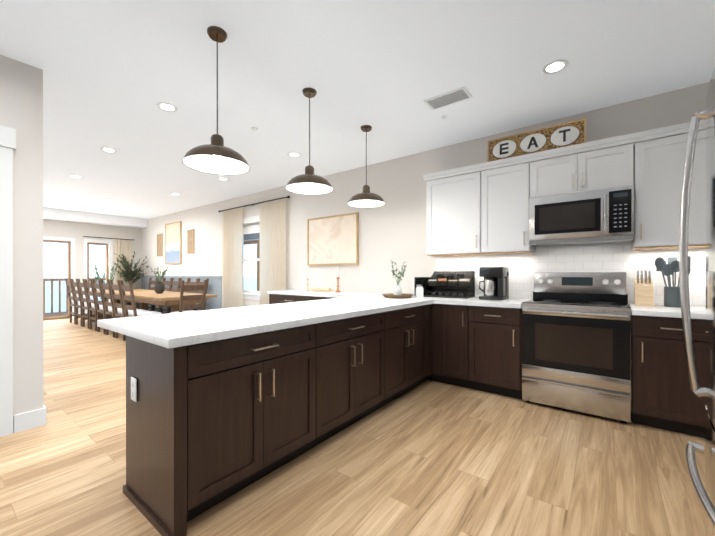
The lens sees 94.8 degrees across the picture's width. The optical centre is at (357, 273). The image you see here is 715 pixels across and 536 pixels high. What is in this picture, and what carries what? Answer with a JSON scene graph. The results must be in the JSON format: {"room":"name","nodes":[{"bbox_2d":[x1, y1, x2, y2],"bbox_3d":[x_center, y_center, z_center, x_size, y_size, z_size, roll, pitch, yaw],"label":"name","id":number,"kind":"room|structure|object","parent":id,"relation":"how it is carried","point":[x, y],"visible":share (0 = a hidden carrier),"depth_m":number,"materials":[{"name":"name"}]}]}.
{"room":"kitchen","nodes":[
{"label":"kitchen","id":0,"kind":"room"},
{"bbox_2d":[0,55,42,432],"bbox_3d":[-3.625,-0.205,1.176,0.200,2.760,3.630,0,0,37],"label":"wall","id":1,"kind":"structure","parent":0,"point":[21,98],"depth_m":2.49,"materials":[{"name":"paint"}]},
{"bbox_2d":[0,125,15,436],"bbox_3d":[-2.947,0.054,2.042,0.230,2.240,1.130,0,0,37],"label":"door frame","id":2,"kind":"structure","parent":1,"relation":"attached to","point":[7,140],"depth_m":2.39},
{"bbox_2d":[14,408,42,425],"bbox_3d":[-2.761,1.109,2.490,0.016,0.130,0.526,0,0,37],"label":"baseboard","id":3,"kind":"structure","parent":1,"relation":"attached to","point":[30,420],"depth_m":2.48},
{"bbox_2d":[43,219,140,312],"bbox_3d":[-7.789,-0.213,8.324,0.150,2.760,4.050,0,0,37],"label":"wall","id":4,"kind":"structure","parent":0,"point":[77,231],"depth_m":8.87,"materials":[{"name":"paint"}]},
{"bbox_2d":[43,236,112,320],"bbox_3d":[-7.606,0.111,8.499,0.110,2.110,2.110,0,0,37],"label":"window","id":5,"kind":"structure","parent":4,"relation":"in","point":[86,243],"depth_m":8.79,"materials":[{"name":"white wood"}]},
{"bbox_2d":[83,236,131,284],"bbox_3d":[-6.938,0.070,9.203,0.119,2.151,1.180,0,0,37],"label":"curtain","id":6,"kind":"object","parent":4,"relation":"hanging from","point":[123,246],"visible":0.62,"depth_m":9.40,"materials":[{"name":"beige fabric"}]},
{"bbox_2d":[0,318,704,535],"bbox_3d":[-3.733,1.223,3.379,12.900,0.100,7.600,0,0,37],"label":"floor","id":7,"kind":"structure","parent":0,"point":[430,458],"depth_m":1.94,"materials":[{"name":"brown wood"}]},
{"bbox_2d":[65,278,94,323],"bbox_3d":[-6.635,0.637,7.901,0.430,1.060,0.515,0,0,37],"label":"chair","id":8,"kind":"object","parent":7,"relation":"on","point":[69,291],"visible":0.48,"depth_m":7.79,"materials":[{"name":"brown wood"}]},
{"bbox_2d":[71,279,102,325],"bbox_3d":[-6.220,0.637,7.585,0.430,1.060,0.515,0,0,37],"label":"chair","id":9,"kind":"object","parent":7,"relation":"on","point":[75,292],"visible":0.46,"depth_m":7.48,"materials":[{"name":"brown wood"}]},
{"bbox_2d":[77,279,109,328],"bbox_3d":[-5.806,0.638,7.269,0.430,1.060,0.515,0,0,37],"label":"chair","id":10,"kind":"object","parent":7,"relation":"on","point":[85,306],"visible":0.42,"depth_m":7.17,"materials":[{"name":"brown wood"}]},
{"bbox_2d":[84,279,118,330],"bbox_3d":[-5.391,0.638,6.952,0.430,1.060,0.515,0,0,37],"label":"chair","id":11,"kind":"object","parent":7,"relation":"on","point":[90,301],"visible":0.5,"depth_m":6.85,"materials":[{"name":"brown wood"}]},
{"bbox_2d":[93,260,118,315],"bbox_3d":[-6.772,0.381,8.821,0.521,1.569,0.622,0,0,37],"label":"floor plant","id":12,"kind":"object","parent":7,"relation":"on","point":[104,275],"visible":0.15,"depth_m":8.86,"materials":[{"name":"green plant"}]},
{"bbox_2d":[92,279,121,333],"bbox_3d":[-4.976,0.639,6.636,0.430,1.060,0.515,0,0,37],"label":"chair","id":13,"kind":"object","parent":7,"relation":"on","point":[97,295],"visible":0.4,"depth_m":6.50,"materials":[{"name":"brown wood"}]},
{"bbox_2d":[100,280,136,336],"bbox_3d":[-4.562,0.639,6.320,0.430,1.060,0.515,0,0,37],"label":"chair","id":14,"kind":"object","parent":7,"relation":"on","point":[106,303],"visible":0.44,"depth_m":6.18,"materials":[{"name":"brown wood"}]},
{"bbox_2d":[109,280,148,340],"bbox_3d":[-4.147,0.639,6.004,0.430,1.060,0.515,0,0,37],"label":"chair","id":15,"kind":"object","parent":7,"relation":"on","point":[115,304],"visible":0.48,"depth_m":5.89,"materials":[{"name":"brown wood"}]},
{"bbox_2d":[113,251,148,307],"bbox_3d":[-6.334,0.265,9.164,0.800,1.802,0.858,0,0,37],"label":"tree","id":16,"kind":"object","parent":7,"relation":"on","point":[136,273],"visible":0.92,"depth_m":9.12,"materials":[{"name":"green plant"}]},
{"bbox_2d":[120,280,161,341],"bbox_3d":[-3.732,0.640,5.688,0.430,1.060,0.515,0,0,37],"label":"chair","id":17,"kind":"object","parent":7,"relation":"on","point":[129,288],"visible":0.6,"depth_m":5.56,"materials":[{"name":"brown wood"}]},
{"bbox_2d":[131,278,155,309],"bbox_3d":[-5.820,0.636,8.971,0.430,1.060,0.515,0,0,37],"label":"chair","id":18,"kind":"object","parent":7,"relation":"on","point":[150,283],"visible":0.1,"depth_m":9.14,"materials":[{"name":"brown wood"}]},
{"bbox_2d":[137,278,163,310],"bbox_3d":[-5.462,0.636,8.698,0.430,1.060,0.515,0,0,37],"label":"chair","id":19,"kind":"object","parent":7,"relation":"on","point":[155,285],"visible":0.04,"depth_m":8.84,"materials":[{"name":"brown wood"}]},
{"bbox_2d":[89,289,216,317],"bbox_3d":[-4.767,0.788,7.341,4.250,0.760,1.050,0,0,37],"label":"dining table","id":20,"kind":"object","parent":7,"relation":"on","point":[144,298],"visible":0.23,"depth_m":6.34,"materials":[{"name":"brown wood"}]},
{"bbox_2d":[151,266,167,293],"bbox_3d":[-4.119,0.119,6.843,0.399,0.577,0.366,0,0,37],"label":"vase","id":21,"kind":"object","parent":20,"relation":"on","point":[159,287],"visible":1,"depth_m":6.81,"materials":[{"name":"grey ceramic"}]},
{"bbox_2d":[148,278,170,312],"bbox_3d":[-5.104,0.636,8.425,0.430,1.060,0.515,0,0,37],"label":"chair","id":22,"kind":"object","parent":7,"relation":"on","point":[165,282],"visible":0.15,"depth_m":8.55,"materials":[{"name":"brown wood"}]},
{"bbox_2d":[151,278,179,311],"bbox_3d":[-4.746,0.637,8.152,0.430,1.060,0.515,0,0,37],"label":"chair","id":23,"kind":"object","parent":7,"relation":"on","point":[172,284],"visible":0.21,"depth_m":8.27,"materials":[{"name":"brown wood"}]},
{"bbox_2d":[160,278,187,313],"bbox_3d":[-4.388,0.637,7.879,0.430,1.060,0.515,0,0,37],"label":"chair","id":24,"kind":"object","parent":7,"relation":"on","point":[185,283],"visible":0.06,"depth_m":7.96,"materials":[{"name":"brown wood"}]},
{"bbox_2d":[168,278,197,312],"bbox_3d":[-4.030,0.637,7.606,0.430,1.060,0.515,0,0,37],"label":"chair","id":25,"kind":"object","parent":7,"relation":"on","point":[189,283],"visible":0.06,"depth_m":7.74,"materials":[{"name":"brown wood"}]},
{"bbox_2d":[170,280,206,312],"bbox_3d":[-3.024,0.639,5.855,0.515,1.060,0.430,0,0,37],"label":"chair","id":26,"kind":"object","parent":7,"relation":"on","point":[183,287],"visible":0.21,"depth_m":5.72,"materials":[{"name":"brown wood"}]},
{"bbox_2d":[184,279,208,310],"bbox_3d":[-3.672,0.638,7.334,0.430,1.060,0.515,0,0,37],"label":"chair","id":27,"kind":"object","parent":7,"relation":"on","point":[199,291],"visible":0.06,"depth_m":7.49,"materials":[{"name":"brown wood"}]},
{"bbox_2d":[123,334,324,535],"bbox_3d":[-0.739,0.744,1.966,0.574,0.860,0.932,0,0,37],"label":"base cabinet","id":28,"kind":"object","parent":7,"relation":"on","point":[230,402],"depth_m":1.61,"materials":[{"name":"wood"}]},
{"bbox_2d":[131,377,136,401],"bbox_3d":[-1.149,0.592,1.688,0.070,0.115,0.006,0,0,37],"label":"electrical outlet plate","id":29,"kind":"object","parent":28,"relation":"attached to","point":[133,389],"visible":1,"depth_m":1.68,"materials":[{"name":"white plastic"}]},
{"bbox_2d":[97,290,530,393],"bbox_3d":[-0.570,0.293,3.288,3.640,0.040,3.304,0,0,37],"label":"countertop","id":30,"kind":"structure","parent":28,"relation":"on","point":[308,342],"depth_m":2.25,"materials":[{"name":"white stone"}]},
{"bbox_2d":[305,268,309,290],"bbox_3d":[-0.798,0.089,5.264,0.080,0.360,0.080,0,0,37],"label":"candlestick","id":31,"kind":"object","parent":30,"relation":"on","point":[307,285],"visible":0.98,"depth_m":5.25,"materials":[{"name":"brown wood"}]},
{"bbox_2d":[309,287,334,291],"bbox_3d":[-0.554,0.238,5.040,0.501,0.060,0.060,0,0,34],"label":"rolling pin","id":32,"kind":"object","parent":30,"relation":"on","point":[321,289],"visible":0.98,"depth_m":5.01,"materials":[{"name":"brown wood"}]},
{"bbox_2d":[335,266,340,291],"bbox_3d":[-0.289,0.080,4.876,0.080,0.380,0.080,0,0,37],"label":"candlestick","id":33,"kind":"object","parent":30,"relation":"on","point":[337,277],"visible":1,"depth_m":4.87,"materials":[{"name":"brown wood"}]},
{"bbox_2d":[382,262,413,297],"bbox_3d":[0.467,0.052,3.822,0.370,0.439,0.370,0,0,37],"label":"potted plant","id":34,"kind":"object","parent":30,"relation":"on","point":[397,291],"visible":1,"depth_m":3.78,"materials":[{"name":"plant"}]},
{"bbox_2d":[416,284,422,296],"bbox_3d":[0.731,0.197,3.872,0.090,0.148,0.090,0,0,37],"label":"jar","id":35,"kind":"object","parent":30,"relation":"on","point":[419,290],"visible":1,"depth_m":3.84,"materials":[{"name":"white ceramic"}]},
{"bbox_2d":[414,271,474,298],"bbox_3d":[1.021,0.119,3.915,0.670,0.304,0.280,0,0,37],"label":"rack","id":36,"kind":"object","parent":30,"relation":"on","point":[451,284],"visible":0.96,"depth_m":3.87,"materials":[{"name":"black plastic"}]},
{"bbox_2d":[479,267,508,299],"bbox_3d":[1.456,0.099,3.539,0.262,0.345,0.270,0,0,37],"label":"coffee maker","id":37,"kind":"object","parent":30,"relation":"on","point":[496,283],"visible":1,"depth_m":3.45,"materials":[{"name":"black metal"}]},
{"bbox_2d":[325,362,388,439],"bbox_3d":[-0.239,0.744,2.613,0.555,0.860,0.939,0,0,37],"label":"base cabinet","id":38,"kind":"object","parent":7,"relation":"on","point":[346,403],"depth_m":2.47,"materials":[{"name":"wood"}]},
{"bbox_2d":[389,346,428,402],"bbox_3d":[0.238,0.743,3.238,0.555,0.860,0.872,0,0,37],"label":"base cabinet","id":39,"kind":"object","parent":7,"relation":"on","point":[405,374],"depth_m":3.12,"materials":[{"name":"wood"}]},
{"bbox_2d":[429,346,432,380],"bbox_3d":[0.530,0.742,3.622,0.555,0.860,0.204,0,0,37],"label":"base cabinet","id":40,"kind":"object","parent":7,"relation":"on","point":[430,347],"depth_m":3.50,"materials":[{"name":"wood"}]},
{"bbox_2d":[449,326,476,389],"bbox_3d":[1.216,0.742,3.603,0.330,0.860,0.638,0,0,37],"label":"base cabinet","id":41,"kind":"object","parent":7,"relation":"on","point":[463,348],"depth_m":3.32,"materials":[{"name":"wood"}]},
{"bbox_2d":[477,306,521,398],"bbox_3d":[1.468,0.743,3.411,0.542,0.860,0.638,0,0,37],"label":"base cabinet","id":42,"kind":"object","parent":7,"relation":"on","point":[499,342],"depth_m":3.11,"materials":[{"name":"wood"}]},
{"bbox_2d":[522,272,630,422],"bbox_3d":[1.963,0.578,2.974,0.763,1.190,0.705,0,0,37],"label":"range","id":43,"kind":"object","parent":7,"relation":"on","point":[576,341],"visible":1,"depth_m":2.77,"materials":[{"name":"silver metal"}]},
{"bbox_2d":[631,314,705,437],"bbox_3d":[2.507,0.744,2.619,0.522,0.860,0.638,0,0,37],"label":"base cabinet","id":44,"kind":"object","parent":7,"relation":"on","point":[662,396],"depth_m":2.42,"materials":[{"name":"wood"}]},
{"bbox_2d":[629,304,705,321],"bbox_3d":[2.682,0.294,2.467,0.989,0.040,0.667,0,0,37],"label":"countertop","id":45,"kind":"structure","parent":44,"relation":"on","point":[641,311],"depth_m":2.46,"materials":[{"name":"white stone"}]},
{"bbox_2d":[634,270,653,306],"bbox_3d":[2.463,0.121,2.829,0.120,0.303,0.160,0,0,37],"label":"knife block","id":46,"kind":"object","parent":45,"relation":"on","point":[644,291],"visible":1,"depth_m":2.80,"materials":[{"name":"brown wood"}]},
{"bbox_2d":[655,256,690,307],"bbox_3d":[2.611,0.065,2.733,0.218,0.415,0.192,0,0,37],"label":"utensil crock","id":47,"kind":"object","parent":45,"relation":"on","point":[671,294],"visible":0.77,"depth_m":2.70,"materials":[{"name":"grey metal"}]},
{"bbox_2d":[679,67,714,535],"bbox_3d":[1.308,0.276,0.629,0.942,1.800,0.840,0,0,37],"label":"fridge","id":48,"kind":"object","parent":7,"relation":"on","point":[706,496],"visible":1,"depth_m":1.09,"materials":[{"name":"silver metal"}]},
{"bbox_2d":[0,0,714,218],"bbox_3d":[-3.733,-1.647,3.375,12.900,0.120,7.600,0,0,37],"label":"ceiling","id":49,"kind":"structure","parent":0,"point":[115,72],"depth_m":2.63,"materials":[{"name":"paint"}]},
{"bbox_2d":[69,175,82,178],"bbox_3d":[-4.603,-1.586,5.384,0.178,0.006,0.178,0,0,-8],"label":"recessed light","id":50,"kind":"object","parent":49,"relation":"in","point":[78,177],"depth_m":5.36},
{"bbox_2d":[43,207,146,227],"bbox_3d":[-7.505,-1.483,8.200,0.450,0.220,3.900,0,0,37],"label":"ceiling beam","id":51,"kind":"structure","parent":49,"relation":"attached to","point":[71,215],"depth_m":8.62,"materials":[{"name":"paint"}]},
{"bbox_2d":[100,148,116,152],"bbox_3d":[-3.190,-1.584,4.219,0.178,0.006,0.178,0,0,-8],"label":"recessed light","id":52,"kind":"object","parent":49,"relation":"in","point":[109,150],"depth_m":4.22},
{"bbox_2d":[156,102,177,111],"bbox_3d":[-1.809,-1.583,3.128,0.178,0.006,0.178,0,0,-8],"label":"recessed light","id":53,"kind":"object","parent":49,"relation":"in","point":[169,107],"depth_m":3.13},
{"bbox_2d":[182,26,249,174],"bbox_3d":[-0.923,-1.148,2.163,0.410,0.874,0.410,0,0,37],"label":"pendant light","id":54,"kind":"object","parent":49,"relation":"hanging from","point":[216,156],"visible":1,"depth_m":2.16,"materials":[{"name":"brown metal"}]},
{"bbox_2d":[287,152,300,156],"bbox_3d":[-0.843,-1.585,4.378,0.178,0.006,0.178,0,0,10],"label":"recessed light","id":55,"kind":"object","parent":49,"relation":"in","point":[292,154],"depth_m":4.36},
{"bbox_2d":[286,87,332,194],"bbox_3d":[-0.417,-1.161,2.860,0.410,0.849,0.410,0,0,37],"label":"pendant light","id":56,"kind":"object","parent":49,"relation":"hanging from","point":[308,182],"visible":1,"depth_m":2.86,"materials":[{"name":"brown metal"}]},
{"bbox_2d":[347,125,384,207],"bbox_3d":[0.095,-1.172,3.564,0.410,0.829,0.410,0,0,37],"label":"pendant light","id":57,"kind":"object","parent":49,"relation":"hanging from","point":[365,198],"visible":1,"depth_m":3.54,"materials":[{"name":"brown metal"}]},
{"bbox_2d":[424,86,471,109],"bbox_3d":[0.816,-1.582,2.975,0.380,0.008,0.200,0,0,37],"label":"ceiling vent","id":58,"kind":"object","parent":49,"relation":"in","point":[449,98],"visible":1,"depth_m":2.96,"materials":[{"name":"white metal"}]},
{"bbox_2d":[542,59,568,73],"bbox_3d":[1.512,-1.582,2.520,0.178,0.006,0.178,0,0,-8],"label":"recessed light","id":59,"kind":"object","parent":49,"relation":"in","point":[556,66],"depth_m":2.51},
{"bbox_2d":[141,82,708,308],"bbox_3d":[-1.566,-0.211,6.220,12.600,2.760,0.150,0,0,37],"label":"wall","id":60,"kind":"structure","parent":0,"point":[393,229],"depth_m":4.70,"materials":[{"name":"paint"}]},
{"bbox_2d":[157,233,162,256],"bbox_3d":[-5.449,-0.794,9.067,0.330,0.620,0.025,0,0,37],"label":"art","id":61,"kind":"object","parent":60,"relation":"attached to","point":[159,244],"visible":1,"depth_m":9.06,"materials":[{"name":"brown wood"}]},
{"bbox_2d":[165,221,181,263],"bbox_3d":[-4.800,-0.799,8.566,0.870,1.070,0.035,0,0,37],"label":"art","id":62,"kind":"object","parent":60,"relation":"attached to","point":[173,242],"visible":1,"depth_m":8.54,"materials":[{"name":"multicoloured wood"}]},
{"bbox_2d":[140,275,221,311],"bbox_3d":[-4.734,0.541,8.523,4.430,0.990,0.029,0,0,37],"label":"wainscot","id":63,"kind":"structure","parent":60,"relation":"attached to","point":[214,285],"depth_m":7.54,"materials":[{"name":"paint"}]},
{"bbox_2d":[187,229,193,253],"bbox_3d":[-4.057,-0.788,8.006,0.310,0.590,0.025,0,0,37],"label":"art","id":64,"kind":"object","parent":60,"relation":"attached to","point":[190,241],"visible":1,"depth_m":8.02,"materials":[{"name":"brown wood"}]},
{"bbox_2d":[243,215,259,299],"bbox_3d":[-2.017,-0.311,6.535,1.380,1.640,0.195,0,0,37],"label":"window","id":65,"kind":"structure","parent":60,"relation":"in","point":[251,229],"depth_m":6.58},
{"bbox_2d":[218,196,289,307],"bbox_3d":[-2.081,-0.112,6.451,2.282,2.522,0.103,0,0,37],"label":"window curtain","id":66,"kind":"object","parent":60,"relation":"hanging from","point":[273,245],"visible":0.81,"depth_m":6.20,"materials":[{"name":"beige fabric"}]},
{"bbox_2d":[307,212,358,265],"bbox_3d":[-0.414,-0.530,5.223,1.060,0.780,0.035,0,0,37],"label":"canvas art","id":67,"kind":"object","parent":60,"relation":"attached to","point":[333,240],"visible":0.98,"depth_m":5.19,"materials":[{"name":"brown wood"}]},
{"bbox_2d":[424,167,486,256],"bbox_3d":[1.190,-0.675,3.801,0.695,0.896,0.350,0,0,37],"label":"upper cabinet","id":68,"kind":"object","parent":60,"relation":"attached to","point":[478,209],"depth_m":3.65,"materials":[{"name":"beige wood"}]},
{"bbox_2d":[487,155,534,254],"bbox_3d":[1.572,-0.675,3.510,0.530,0.896,0.350,0,0,37],"label":"upper cabinet","id":69,"kind":"object","parent":60,"relation":"attached to","point":[509,183],"depth_m":3.33,"materials":[{"name":"beige wood"}]},
{"bbox_2d":[436,243,705,306],"bbox_3d":[2.138,-0.007,3.295,2.858,0.557,0.012,0,0,37],"label":"backsplash","id":70,"kind":"structure","parent":60,"relation":"attached to","point":[617,257],"depth_m":3.21,"materials":[{"name":"tile"}]},
{"bbox_2d":[531,135,634,197],"bbox_3d":[2.095,-0.928,3.111,0.778,0.390,0.350,0,0,37],"label":"upper cabinet","id":71,"kind":"object","parent":60,"relation":"attached to","point":[597,166],"depth_m":2.94,"materials":[{"name":"beige wood"}]},
{"bbox_2d":[488,118,585,161],"bbox_3d":[1.734,-1.290,3.249,0.860,0.256,0.047,0,0,37],"label":"eat sign","id":72,"kind":"object","parent":71,"relation":"on","point":[570,133],"visible":0.98,"depth_m":3.21,"materials":[{"name":"brown wood"}]},
{"bbox_2d":[529,185,633,246],"bbox_3d":[2.060,-0.508,3.066,0.775,0.442,0.442,0,0,37],"label":"microwave","id":73,"kind":"object","parent":71,"relation":"attached to","point":[602,216],"visible":1,"depth_m":2.91,"materials":[{"name":"silver metal"}]},
{"bbox_2d":[632,123,705,249],"bbox_3d":[2.626,-0.674,2.706,0.548,0.896,0.350,0,0,37],"label":"upper cabinet","id":74,"kind":"object","parent":60,"relation":"attached to","point":[660,155],"depth_m":2.62,"materials":[{"name":"beige wood"}]},
{"label":"outside","id":75,"kind":"structure","parent":0,"visible":0},
{"bbox_2d":[43,239,256,312],"bbox_3d":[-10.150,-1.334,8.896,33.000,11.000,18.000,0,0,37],"label":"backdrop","id":76,"kind":"structure","parent":75,"point":[55,260],"depth_m":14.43,"materials":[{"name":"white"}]},
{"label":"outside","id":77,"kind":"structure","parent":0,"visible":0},
{"bbox_2d":[43,233,259,317],"bbox_3d":[-6.318,0.417,8.152,7.200,3.500,5.460,0,0,37],"label":"porch","id":78,"kind":"object","parent":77,"point":[250,238],"visible":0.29,"depth_m":9.61,"materials":[{"name":"brown wood"}]}
]}

